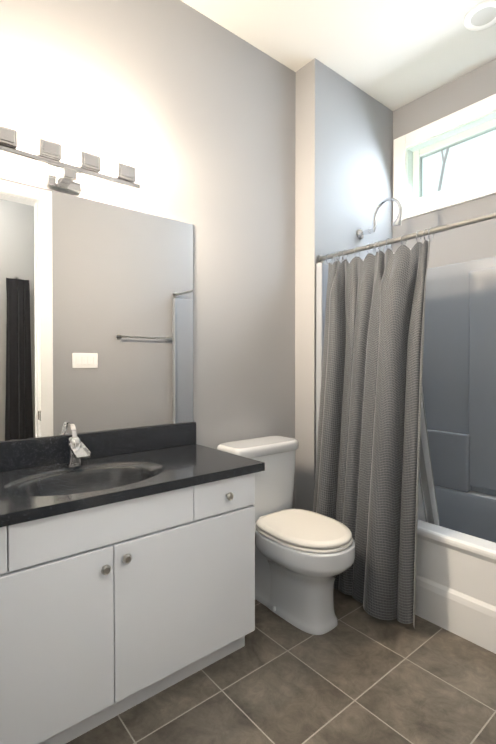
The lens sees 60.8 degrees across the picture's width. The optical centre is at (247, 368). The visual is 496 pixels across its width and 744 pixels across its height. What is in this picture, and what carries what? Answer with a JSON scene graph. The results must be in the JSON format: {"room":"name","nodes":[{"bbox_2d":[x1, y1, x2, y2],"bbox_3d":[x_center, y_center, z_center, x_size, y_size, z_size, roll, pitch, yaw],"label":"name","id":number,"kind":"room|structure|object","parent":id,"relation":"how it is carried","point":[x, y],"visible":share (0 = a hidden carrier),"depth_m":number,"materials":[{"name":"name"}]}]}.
{"room":"bathroom","nodes":[
{"label":"bathroom","id":0,"kind":"room"},
{"bbox_2d":[0,0,495,511],"bbox_3d":[0.352,-0.310,0.782,4.270,3.050,3.220,-1,1,-39],"label":"wall","id":1,"kind":"structure","parent":0,"point":[268,178],"depth_m":2.35,"materials":[{"name":"paint"}]},
{"bbox_2d":[0,125,139,193],"bbox_3d":[-0.738,-0.817,1.728,0.600,0.136,0.121,-1,1,-39],"label":"sconce","id":2,"kind":"object","parent":1,"relation":"attached to","point":[50,154],"visible":1,"depth_m":1.72,"materials":[{"name":"silver metal"}]},
{"bbox_2d":[0,178,192,440],"bbox_3d":[-0.772,-0.230,1.782,1.262,1.015,0.006,-1,1,-39],"label":"mirror","id":3,"kind":"object","parent":1,"relation":"attached to","point":[96,316],"visible":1,"depth_m":1.84,"materials":[{"name":"clear glass"}]},
{"bbox_2d":[357,197,401,239],"bbox_3d":[0.845,-0.969,2.702,0.076,0.215,0.306,-1,1,-39],"label":"shower head","id":4,"kind":"object","parent":1,"relation":"attached to","point":[361,233],"visible":1,"depth_m":2.71},
{"bbox_2d":[317,213,495,262],"bbox_3d":[0.889,-0.658,2.009,0.048,0.048,1.436,-1,1,-39],"label":"curtain rod","id":5,"kind":"object","parent":1,"relation":"attached to","point":[321,258],"visible":0.94,"depth_m":2.09,"materials":[{"name":"silver metal"}]},
{"bbox_2d":[313,227,439,628],"bbox_3d":[0.643,0.246,2.227,0.425,1.855,0.675,-1,1,-39],"label":"shower curtain","id":6,"kind":"object","parent":5,"relation":"hanging from","point":[374,491],"visible":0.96,"depth_m":2.13,"materials":[{"name":"fabric"}]},
{"bbox_2d":[393,94,495,221],"bbox_3d":[1.542,-1.345,2.537,0.137,0.591,1.406,-1,1,-39],"label":"window","id":7,"kind":"structure","parent":1,"relation":"in","point":[412,149],"depth_m":2.81,"materials":[{"name":"paint"}]},
{"bbox_2d":[66,589,495,743],"bbox_3d":[0.352,1.245,0.802,4.270,0.060,3.220,-1,1,-39],"label":"floor","id":8,"kind":"structure","parent":0,"point":[358,674],"depth_m":1.57,"materials":[{"name":"tile"}]},
{"bbox_2d":[0,422,264,743],"bbox_3d":[-0.593,0.718,1.582,1.274,0.975,0.558,-1,1,-39],"label":"bathroom vanity","id":9,"kind":"object","parent":8,"relation":"on","point":[127,569],"visible":1,"depth_m":1.45,"materials":[{"name":"white wood"}]},
{"bbox_2d":[66,423,90,465],"bbox_3d":[-0.700,0.311,1.723,0.062,0.165,0.169,-1,1,-39],"label":"faucet","id":10,"kind":"object","parent":9,"relation":"on","point":[76,450],"depth_m":1.72,"materials":[{"name":"silver metal"}]},
{"bbox_2d":[217,436,354,634],"bbox_3d":[0.215,0.799,2.136,0.456,0.797,0.703,-1,1,-39],"label":"toilet","id":11,"kind":"object","parent":8,"relation":"on","point":[304,559],"visible":0.79,"depth_m":2.02,"materials":[{"name":"ceramic"}]},
{"bbox_2d":[316,256,495,653],"bbox_3d":[1.181,0.264,2.260,0.829,1.865,1.428,-1,1,-39],"label":"bathtub","id":12,"kind":"object","parent":8,"relation":"on","point":[456,574],"visible":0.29,"depth_m":2.55,"materials":[{"name":"plastic"}]},
{"bbox_2d":[181,0,495,110],"bbox_3d":[0.352,-1.865,0.762,4.270,0.060,3.220,-1,1,-39],"label":"ceiling","id":13,"kind":"structure","parent":0,"point":[393,55],"depth_m":2.37,"materials":[{"name":"paint"}]},
{"bbox_2d":[464,0,495,30],"bbox_3d":[1.236,-1.848,2.215,0.188,0.010,0.188,-1,1,-39],"label":"recessed light","id":14,"kind":"object","parent":13,"relation":"attached to","point":[481,16],"visible":1,"depth_m":2.21,"materials":[{"name":"paint"}]},
{"label":"outside","id":15,"kind":"structure","parent":0,"visible":0},
{"bbox_2d":[422,130,495,196],"bbox_3d":[5.156,-4.335,4.667,0.050,13.000,15.000,-1,1,-39],"label":"sky","id":16,"kind":"structure","parent":15,"point":[465,170],"depth_m":6.75,"materials":[{"name":"white"}]},
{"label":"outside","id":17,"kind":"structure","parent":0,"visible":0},
{"bbox_2d":[438,148,448,190],"bbox_3d":[2.508,-2.732,4.391,1.046,3.412,2.374,-1,1,-39],"label":"branches","id":18,"kind":"object","parent":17,"point":[443,167],"depth_m":4.68,"materials":[{"name":"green plant"}]}
]}

